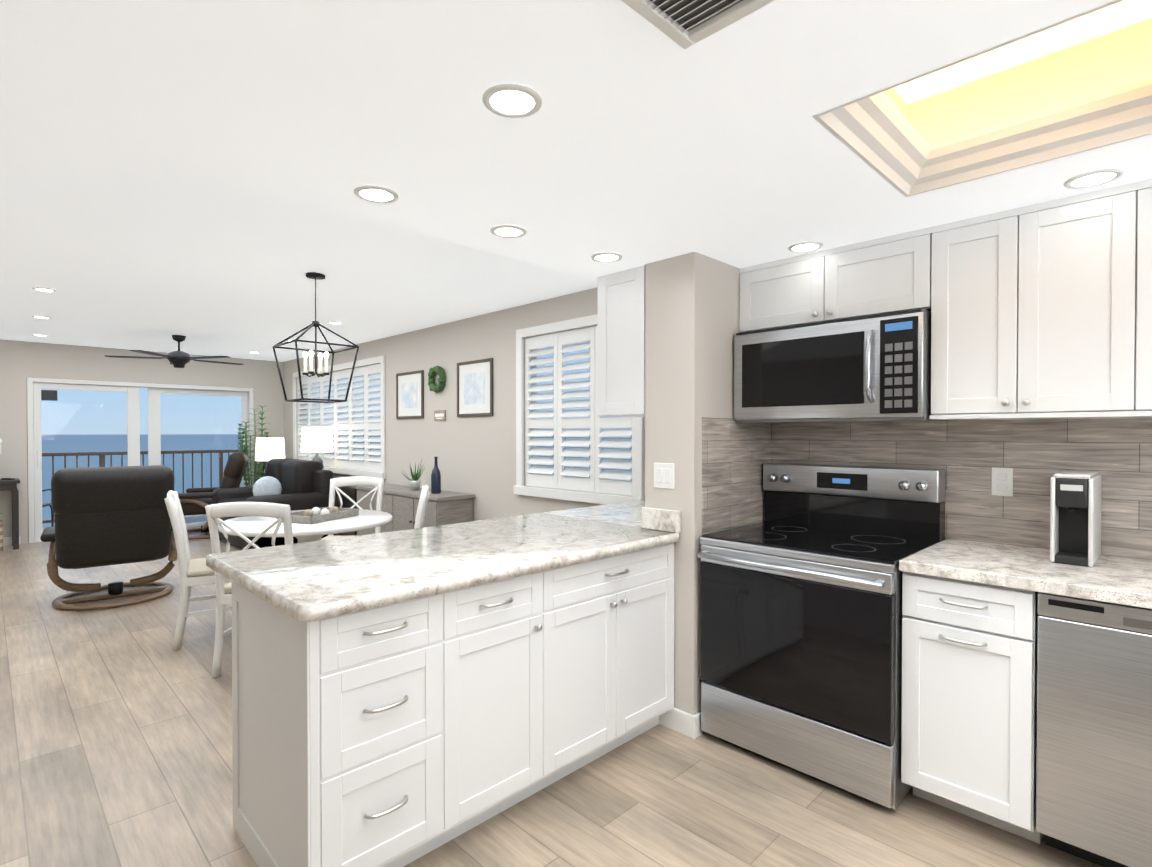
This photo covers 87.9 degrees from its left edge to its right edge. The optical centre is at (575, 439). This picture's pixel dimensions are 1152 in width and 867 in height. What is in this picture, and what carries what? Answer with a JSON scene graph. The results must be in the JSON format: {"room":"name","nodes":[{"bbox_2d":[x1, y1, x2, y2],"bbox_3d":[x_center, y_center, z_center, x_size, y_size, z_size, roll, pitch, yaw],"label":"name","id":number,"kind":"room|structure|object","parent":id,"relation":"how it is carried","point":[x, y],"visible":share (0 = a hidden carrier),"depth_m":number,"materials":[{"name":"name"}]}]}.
{"room":"dining room and kitchen","nodes":[
{"label":"dining room and kitchen","id":0,"kind":"room"},
{"bbox_2d":[0,339,283,543],"bbox_3d":[-6.371,0.037,7.913,5.000,2.500,0.150,-1,1,-45],"label":"wall","id":1,"kind":"structure","parent":0,"point":[21,362],"depth_m":7.78,"materials":[{"name":"grey paint"}]},
{"bbox_2d":[3,536,19,545],"bbox_3d":[-7.409,1.249,6.784,1.620,0.100,0.012,-1,1,-45],"label":"baseboard","id":2,"kind":"structure","parent":1,"relation":"attached to","point":[7,541],"depth_m":7.27,"materials":[{"name":"white"}]},
{"bbox_2d":[27,377,253,542],"bbox_3d":[-5.920,0.254,8.348,2.564,2.057,0.150,-1,1,-45],"label":"door frame","id":3,"kind":"structure","parent":1,"relation":"attached to","point":[36,394],"depth_m":8.13,"materials":[{"name":"white"}]},
{"bbox_2d":[0,167,596,361],"bbox_3d":[-2.167,-1.218,3.654,5.000,0.100,12.100,-1,1,-45],"label":"ceiling","id":4,"kind":"structure","parent":0,"point":[150,259],"depth_m":4.19,"materials":[{"name":"white paint"}]},
{"bbox_2d":[32,316,51,318],"bbox_3d":[-5.211,-1.187,5.833,0.146,0.006,0.146,-1,1,-45],"label":"recessed light","id":5,"kind":"object","parent":4,"relation":"in","point":[42,317],"visible":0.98,"depth_m":5.83,"materials":[{"name":"white"}]},
{"bbox_2d":[32,287,55,291],"bbox_3d":[-4.188,-1.175,4.707,0.146,0.006,0.146,-1,1,-45],"label":"recessed light","id":6,"kind":"object","parent":4,"relation":"in","point":[43,289],"visible":0.96,"depth_m":4.70,"materials":[{"name":"white"}]},
{"bbox_2d":[105,335,242,367],"bbox_3d":[-4.623,-1.015,6.995,1.360,0.374,1.354,-1,1,-45],"label":"ceiling fan","id":7,"kind":"object","parent":4,"relation":"hanging from","point":[178,359],"visible":1,"depth_m":6.88,"materials":[{"name":"black metal"}]},
{"bbox_2d":[272,272,358,402],"bbox_3d":[-1.860,-0.722,4.273,0.444,0.906,0.444,-1,1,-45],"label":"pendant lantern","id":8,"kind":"object","parent":4,"relation":"hanging from","point":[315,276],"visible":1,"depth_m":4.27,"materials":[{"name":"black metal"}]},
{"bbox_2d":[328,321,342,324],"bbox_3d":[-2.466,-1.190,6.131,0.146,0.006,0.146,-1,1,-45],"label":"recessed light","id":9,"kind":"object","parent":4,"relation":"in","point":[334,322],"visible":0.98,"depth_m":6.11,"materials":[{"name":"white"}]},
{"bbox_2d":[283,287,644,520],"bbox_3d":[-1.703,0.050,6.646,0.150,2.500,8.220,-1,1,-45],"label":"wall","id":10,"kind":"structure","parent":0,"point":[476,455],"depth_m":5.95,"materials":[{"name":"grey paint"}]},
{"bbox_2d":[293,356,385,478],"bbox_3d":[-3.256,-0.271,8.166,0.183,1.460,2.940,-1,1,-45],"label":"window shutter","id":11,"kind":"object","parent":10,"relation":"attached to","point":[365,462],"visible":0.71,"depth_m":7.80,"materials":[{"name":"white wood"}]},
{"bbox_2d":[338,531,354,535],"bbox_3d":[-1.891,1.250,6.732,0.012,0.100,7.850,-1,1,-45],"label":"baseboard","id":12,"kind":"structure","parent":10,"relation":"attached to","point":[347,533],"depth_m":7.84,"materials":[{"name":"white"}]},
{"bbox_2d":[396,370,423,418],"bbox_3d":[-1.857,-0.490,6.671,0.022,0.520,0.580,-1,1,-45],"label":"picture frame","id":13,"kind":"object","parent":10,"relation":"attached to","point":[409,395],"visible":1,"depth_m":6.66,"materials":[{"name":"brown wood"}]},
{"bbox_2d":[428,366,445,392],"bbox_3d":[-1.452,-0.625,6.225,0.086,0.282,0.283,-1,1,-45],"label":"wreath","id":14,"kind":"object","parent":10,"relation":"attached to","point":[440,372],"visible":1,"depth_m":6.18,"materials":[{"name":"green plant"}]},
{"bbox_2d":[434,410,445,420],"bbox_3d":[-1.419,-0.245,6.235,0.018,0.110,0.210,-1,1,-45],"label":"light switch","id":15,"kind":"object","parent":10,"relation":"attached to","point":[439,415],"visible":0.96,"depth_m":6.21,"materials":[{"name":"white plastic"}]},
{"bbox_2d":[457,358,492,416],"bbox_3d":[-0.984,-0.491,5.790,0.022,0.540,0.580,-1,1,-45],"label":"picture frame","id":16,"kind":"object","parent":10,"relation":"attached to","point":[474,387],"visible":1,"depth_m":5.78,"materials":[{"name":"brown wood"}]},
{"bbox_2d":[514,314,644,504],"bbox_3d":[0.019,-0.236,4.859,0.183,1.460,1.450,-1,1,-45],"label":"window shutter","id":17,"kind":"object","parent":10,"relation":"attached to","point":[598,482],"visible":0.73,"depth_m":4.88,"materials":[{"name":"white wood"}]},
{"bbox_2d":[0,527,1101,866],"bbox_3d":[-2.167,1.381,3.681,5.000,0.100,12.100,-1,1,-45],"label":"floor","id":18,"kind":"structure","parent":0,"point":[114,735],"depth_m":2.30,"materials":[{"name":"brown wood"}]},
{"bbox_2d":[0,513,2,550],"bbox_3d":[-6.936,1.063,6.862,0.525,0.469,0.458,-1,1,-45],"label":"basket","id":19,"kind":"object","parent":18,"relation":"on","point":[1,535],"visible":1,"depth_m":6.94,"materials":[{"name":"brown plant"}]},
{"bbox_2d":[0,478,19,549],"bbox_3d":[-7.025,0.891,6.855,0.950,0.815,0.415,-1,1,-45],"label":"console table","id":20,"kind":"object","parent":18,"relation":"on","point":[8,485],"visible":1,"depth_m":7.02,"materials":[{"name":"brown wood"}]},
{"bbox_2d":[40,465,176,609],"bbox_3d":[-3.787,0.764,4.932,0.948,1.106,0.936,-1,1,-45],"label":"recliner","id":21,"kind":"object","parent":18,"relation":"on","point":[107,516],"visible":0.92,"depth_m":4.67,"materials":[{"name":"black leather"}]},
{"bbox_2d":[164,490,231,650],"bbox_3d":[-2.457,0.835,4.054,0.608,0.993,0.560,-1,1,-45],"label":"dining chair","id":22,"kind":"object","parent":18,"relation":"on","point":[194,572],"visible":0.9,"depth_m":3.80,"materials":[{"name":"painted wood"},{"name":"fabric"}]},
{"bbox_2d":[178,451,248,538],"bbox_3d":[-4.934,0.730,8.117,0.982,1.106,1.016,-1,1,-45],"label":"armchair","id":23,"kind":"object","parent":18,"relation":"on","point":[194,501],"visible":0.58,"depth_m":7.85,"materials":[{"name":"brown leather"}]},
{"bbox_2d":[205,502,292,677],"bbox_3d":[-1.827,0.840,3.564,0.671,0.993,0.673,-1,1,-45],"label":"dining chair","id":24,"kind":"object","parent":18,"relation":"on","point":[215,513],"visible":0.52,"depth_m":3.34,"materials":[{"name":"painted wood"},{"name":"fabric"}]},
{"bbox_2d":[236,405,270,486],"bbox_3d":[-4.785,0.391,8.858,0.473,1.773,0.510,-1,1,-45],"label":"palm plant","id":25,"kind":"object","parent":18,"relation":"on","point":[263,463],"visible":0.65,"depth_m":8.79,"materials":[{"name":"green plant"}]},
{"bbox_2d":[212,458,332,549],"bbox_3d":[-3.786,0.777,7.420,0.930,1.030,1.600,-1,1,-45],"label":"sofa","id":26,"kind":"object","parent":18,"relation":"on","point":[305,484],"visible":0.46,"depth_m":7.15,"materials":[{"name":"leather"}]},
{"bbox_2d":[253,476,281,495],"bbox_3d":[-3.590,0.589,6.957,0.320,0.320,0.128,-1,1,-45],"label":"pillow","id":27,"kind":"object","parent":26,"relation":"on","point":[266,485],"visible":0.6,"depth_m":6.91,"materials":[{"name":"white fabric"}]},
{"bbox_2d":[217,509,392,542],"bbox_3d":[-1.895,0.946,4.255,1.130,0.760,1.130,-1,1,-45],"label":"dining table","id":28,"kind":"object","parent":18,"relation":"on","point":[255,526],"visible":0.46,"depth_m":3.98,"materials":[{"name":"white wood"}]},
{"bbox_2d":[277,506,358,523],"bbox_3d":[-1.825,0.525,4.251,0.544,0.078,0.466,-1,1,-45],"label":"decorative tray","id":29,"kind":"object","parent":28,"relation":"on","point":[314,515],"visible":0.88,"depth_m":4.19,"materials":[{"name":"grey wood"}]},
{"bbox_2d":[334,485,357,535],"bbox_3d":[-3.363,0.910,7.911,0.320,0.755,1.600,-1,1,-45],"label":"table","id":30,"kind":"object","parent":18,"relation":"on","point":[336,500],"depth_m":7.28,"materials":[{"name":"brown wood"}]},
{"bbox_2d":[301,427,332,467],"bbox_3d":[-3.426,0.186,7.911,0.396,0.690,0.396,-1,1,-45],"label":"table lamp","id":31,"kind":"object","parent":30,"relation":"on","point":[316,440],"visible":0.67,"depth_m":7.75,"materials":[{"name":"grey fabric"}]},
{"bbox_2d":[231,584,465,866],"bbox_3d":[-0.780,0.912,2.002,0.475,0.874,0.681,-1,1,-45],"label":"base cabinet","id":32,"kind":"object","parent":18,"relation":"on","point":[401,698],"depth_m":1.77,"materials":[{"name":"white wood"}]},
{"bbox_2d":[206,500,680,623],"bbox_3d":[-0.053,0.444,2.876,2.805,0.040,0.965,-1,1,-45],"label":"countertop","id":33,"kind":"structure","parent":32,"relation":"on","point":[307,582],"depth_m":2.20,"materials":[{"name":"white stone"}]},
{"bbox_2d":[321,476,383,539],"bbox_3d":[-1.909,0.825,4.993,0.671,0.993,0.673,-1,1,-45],"label":"dining chair","id":34,"kind":"object","parent":18,"relation":"on","point":[336,483],"visible":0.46,"depth_m":5.20,"materials":[{"name":"white wood"}]},
{"bbox_2d":[355,484,474,534],"bbox_3d":[-1.738,0.917,6.262,0.432,0.775,1.730,-1,1,-45],"label":"buffet","id":35,"kind":"object","parent":18,"relation":"on","point":[401,502],"visible":0.4,"depth_m":5.88,"materials":[{"name":"grey wood"}]},
{"bbox_2d":[401,460,425,490],"bbox_3d":[-1.670,0.361,6.180,0.296,0.337,0.256,-1,1,-45],"label":"succulent plant","id":36,"kind":"object","parent":35,"relation":"on","point":[414,483],"visible":1,"depth_m":6.14,"materials":[{"name":"green plant"}]},
{"bbox_2d":[431,457,440,493],"bbox_3d":[-1.378,0.352,5.887,0.096,0.360,0.096,-1,1,-45],"label":"decorative bottle","id":37,"kind":"object","parent":35,"relation":"on","point":[435,481],"visible":1,"depth_m":5.85,"materials":[{"name":"blue glass"}]},
{"bbox_2d":[414,485,429,528],"bbox_3d":[-1.315,0.833,4.274,0.664,0.993,0.640,-1,1,-45],"label":"dining chair","id":38,"kind":"object","parent":18,"relation":"on","point":[422,505],"visible":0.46,"depth_m":4.12,"materials":[{"name":"white wood"}]},
{"bbox_2d":[466,568,561,831],"bbox_3d":[-0.477,0.909,2.288,0.482,0.874,0.650,-1,1,-45],"label":"base cabinet","id":39,"kind":"object","parent":18,"relation":"on","point":[514,627],"depth_m":2.09,"materials":[{"name":"white wood"}]},
{"bbox_2d":[562,544,673,777],"bbox_3d":[-0.083,0.905,2.678,0.875,0.874,0.650,-1,1,-45],"label":"base cabinet","id":40,"kind":"object","parent":18,"relation":"on","point":[618,612],"depth_m":2.47,"materials":[{"name":"white wood"}]},
{"bbox_2d":[697,463,944,808],"bbox_3d":[1.054,0.725,2.608,0.724,1.195,0.797,-1,1,-45],"label":"range","id":41,"kind":"object","parent":18,"relation":"on","point":[801,627],"visible":0.9,"depth_m":2.42,"materials":[{"name":"silver metal"}]},
{"bbox_2d":[901,572,1042,843],"bbox_3d":[1.514,0.910,2.227,0.659,0.874,0.384,-1,1,-45],"label":"base cabinet","id":42,"kind":"object","parent":18,"relation":"on","point":[969,705],"visible":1,"depth_m":2.01,"materials":[{"name":"white wood"}]},
{"bbox_2d":[1036,592,1151,866],"bbox_3d":[1.867,0.916,1.875,0.602,0.868,0.597,-1,1,-45],"label":"dishwasher","id":43,"kind":"object","parent":18,"relation":"on","point":[1094,744],"visible":0.98,"depth_m":1.78,"materials":[{"name":"silver metal"}]},
{"bbox_3d":[2.250,0.917,1.523,0.605,0.874,0.425,-1,1,-45],"label":"base cabinet","id":44,"kind":"object","parent":18,"relation":"on","visible":0},
{"bbox_2d":[899,538,1151,608],"bbox_3d":[1.884,0.455,1.859,0.644,0.040,1.424,-1,1,-45],"label":"countertop","id":45,"kind":"structure","parent":44,"relation":"on","point":[1118,580],"depth_m":1.99,"materials":[{"name":"stone"}]},
{"bbox_2d":[1050,470,1101,566],"bbox_3d":[1.804,0.275,2.155,0.290,0.312,0.116,-1,1,-45],"label":"coffee maker","id":46,"kind":"object","parent":45,"relation":"on","point":[1075,517],"visible":1,"depth_m":2.09,"materials":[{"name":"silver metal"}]},
{"bbox_3d":[-4.420,0.974,8.652,0.400,0.610,0.400,-1,1,-45],"label":"end table","id":47,"kind":"object","parent":18,"relation":"on","visible":0},
{"bbox_2d":[255,438,284,475],"bbox_3d":[-4.420,0.324,8.645,0.396,0.690,0.396,-1,1,-45],"label":"lamp","id":48,"kind":"object","parent":47,"relation":"on","point":[267,449],"visible":0.6,"depth_m":8.49,"materials":[{"name":"grey fabric"}]},
{"bbox_2d":[0,0,1151,279],"bbox_3d":[0.018,-0.984,1.451,4.700,0.318,5.591,-1,1,-45],"label":"ceiling","id":49,"kind":"structure","parent":0,"point":[636,140],"depth_m":1.51,"materials":[{"name":"white paint"}]},
{"bbox_2d":[354,185,398,202],"bbox_3d":[-0.675,-0.827,2.025,0.146,0.006,0.146,-1,1,-45],"label":"recessed light","id":50,"kind":"object","parent":49,"relation":"in","point":[374,194],"visible":1,"depth_m":2.02,"materials":[{"name":"white"}]},
{"bbox_2d":[490,225,526,237],"bbox_3d":[-0.271,-0.831,2.397,0.146,0.006,0.146,-1,1,-45],"label":"recessed light","id":51,"kind":"object","parent":49,"relation":"in","point":[508,231],"visible":1,"depth_m":2.39,"materials":[{"name":"white"}]},
{"bbox_2d":[482,83,541,117],"bbox_3d":[-0.155,-0.821,1.456,0.146,0.006,0.146,-1,1,-45],"label":"recessed light","id":52,"kind":"object","parent":49,"relation":"in","point":[509,100],"visible":1,"depth_m":1.45,"materials":[{"name":"white"}]},
{"bbox_2d":[591,252,622,261],"bbox_3d":[0.141,-0.835,2.749,0.146,0.006,0.146,-1,1,-45],"label":"recessed light","id":53,"kind":"object","parent":49,"relation":"in","point":[606,257],"visible":1,"depth_m":2.74,"materials":[{"name":"white"}]},
{"bbox_2d":[621,0,774,48],"bbox_3d":[0.348,-0.812,0.941,0.250,0.016,0.600,-1,1,-45],"label":"ceiling vent","id":54,"kind":"object","parent":49,"relation":"in","point":[684,24],"visible":1,"depth_m":1.14,"materials":[{"name":"white metal"}]},
{"bbox_2d":[788,241,822,252],"bbox_3d":[0.996,-0.833,2.596,0.146,0.006,0.146,-1,1,-45],"label":"recessed light","id":55,"kind":"object","parent":49,"relation":"in","point":[806,246],"visible":0.96,"depth_m":2.59,"materials":[{"name":"white"}]},
{"bbox_2d":[812,0,1151,196],"bbox_3d":[1.132,-0.985,1.526,0.749,0.317,0.749,-1,1,-45],"label":"skylight","id":56,"kind":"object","parent":49,"relation":"attached to","point":[1078,83],"depth_m":1.76,"materials":[{"name":"white"}]},
{"bbox_2d":[1064,168,1123,188],"bbox_3d":[1.643,-0.826,1.900,0.146,0.006,0.146,-1,1,-45],"label":"recessed light","id":57,"kind":"object","parent":49,"relation":"in","point":[1094,178],"visible":1,"depth_m":1.90,"materials":[{"name":"white"}]},
{"bbox_2d":[645,251,763,731],"bbox_3d":[0.886,0.086,3.229,1.280,2.500,0.280,-1,1,-45],"label":"wall","id":58,"kind":"structure","parent":0,"point":[692,314],"depth_m":2.75,"materials":[{"name":"grey paint"}]},
{"bbox_2d":[597,265,644,416],"bbox_3d":[0.616,-0.484,3.385,1.116,0.718,0.310,-1,1,-45],"label":"wall cabinet","id":59,"kind":"object","parent":58,"relation":"attached to","point":[620,343],"visible":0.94,"depth_m":2.99,"materials":[{"name":"white wood"}]},
{"bbox_2d":[654,463,673,488],"bbox_3d":[0.410,0.171,2.793,0.009,0.118,0.118,-1,1,-45],"label":"light switch","id":60,"kind":"object","parent":58,"relation":"attached to","point":[663,475],"visible":1,"depth_m":2.79,"materials":[{"name":"white plastic"}]},
{"bbox_2d":[659,708,701,738],"bbox_3d":[0.442,1.291,2.791,0.045,0.100,0.295,-1,1,-45],"label":"baseboard","id":61,"kind":"structure","parent":58,"relation":"attached to","point":[682,722],"depth_m":2.72,"materials":[{"name":"white wood"}]},
{"bbox_3d":[2.398,0.097,2.207,0.570,2.500,3.300,-1,1,-45],"label":"wall","id":62,"kind":"structure","parent":0,"visible":0},
{"bbox_2d":[739,228,926,332],"bbox_3d":[1.210,-0.679,2.754,0.325,0.316,0.835,-1,1,-45],"label":"upper cabinet","id":63,"kind":"object","parent":62,"relation":"attached to","point":[882,275],"depth_m":2.60,"materials":[{"name":"white wood"}]},
{"bbox_2d":[734,309,949,422],"bbox_3d":[1.167,-0.293,2.710,0.454,0.430,0.817,-1,1,-45],"label":"microwave","id":64,"kind":"object","parent":63,"relation":"attached to","point":[873,368],"visible":1,"depth_m":2.53,"materials":[{"name":"silver metal"}]},
{"bbox_2d":[702,417,1151,559],"bbox_3d":[1.595,0.170,2.151,0.650,0.525,2.250,-1,1,-45],"label":"tile backsplash","id":65,"kind":"structure","parent":62,"relation":"attached to","point":[1036,455],"depth_m":2.51,"materials":[{"name":"grey tile"}]},
{"bbox_2d":[991,467,1012,496],"bbox_3d":[1.742,0.174,2.445,0.009,0.116,0.072,-1,1,-45],"label":"electrical outlet plate","id":66,"kind":"object","parent":65,"relation":"attached to","point":[1002,482],"visible":1,"depth_m":2.44,"materials":[{"name":"white plastic"}]},
{"bbox_2d":[923,188,1106,418],"bbox_3d":[1.732,-0.462,2.229,0.325,0.738,0.649,-1,1,-45],"label":"upper cabinet","id":67,"kind":"object","parent":62,"relation":"attached to","point":[1042,310],"depth_m":2.14,"materials":[{"name":"white wood"}]},
{"bbox_2d":[1103,179,1151,417],"bbox_3d":[2.116,-0.458,1.842,0.325,0.738,0.677,-1,1,-45],"label":"upper cabinet","id":68,"kind":"object","parent":62,"relation":"attached to","point":[1127,288],"depth_m":1.94,"materials":[{"name":"white wood"}]},
{"label":"outside","id":69,"kind":"structure","parent":0,"visible":0},
{"bbox_2d":[42,515,207,532],"bbox_3d":[-6.952,1.391,8.513,5.000,0.180,1.500,-1,1,-45],"label":"floor","id":70,"kind":"structure","parent":69,"point":[196,518],"depth_m":9.71,"materials":[{"name":"wood"}]},
{"bbox_2d":[42,489,53,526],"bbox_3d":[-7.383,0.832,7.934,0.707,0.955,0.779,-1,1,-45],"label":"balcony chair","id":71,"kind":"object","parent":70,"relation":"on","point":[52,518],"depth_m":8.27,"materials":[{"name":"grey metal"}]},
{"bbox_2d":[42,449,241,522],"bbox_3d":[-7.413,0.746,8.972,5.000,1.100,0.050,-1,1,-45],"label":"balcony railing","id":72,"kind":"object","parent":70,"relation":"on","point":[102,458],"visible":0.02,"depth_m":9.69,"materials":[{"name":"brown metal"}]},
{"bbox_2d":[42,434,631,527],"bbox_3d":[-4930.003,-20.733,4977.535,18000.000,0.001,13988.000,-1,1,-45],"label":"ocean","id":73,"kind":"object","parent":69,"point":[81,444],"depth_m":956.48,"materials":[{"name":"blue liquid"}]}
]}

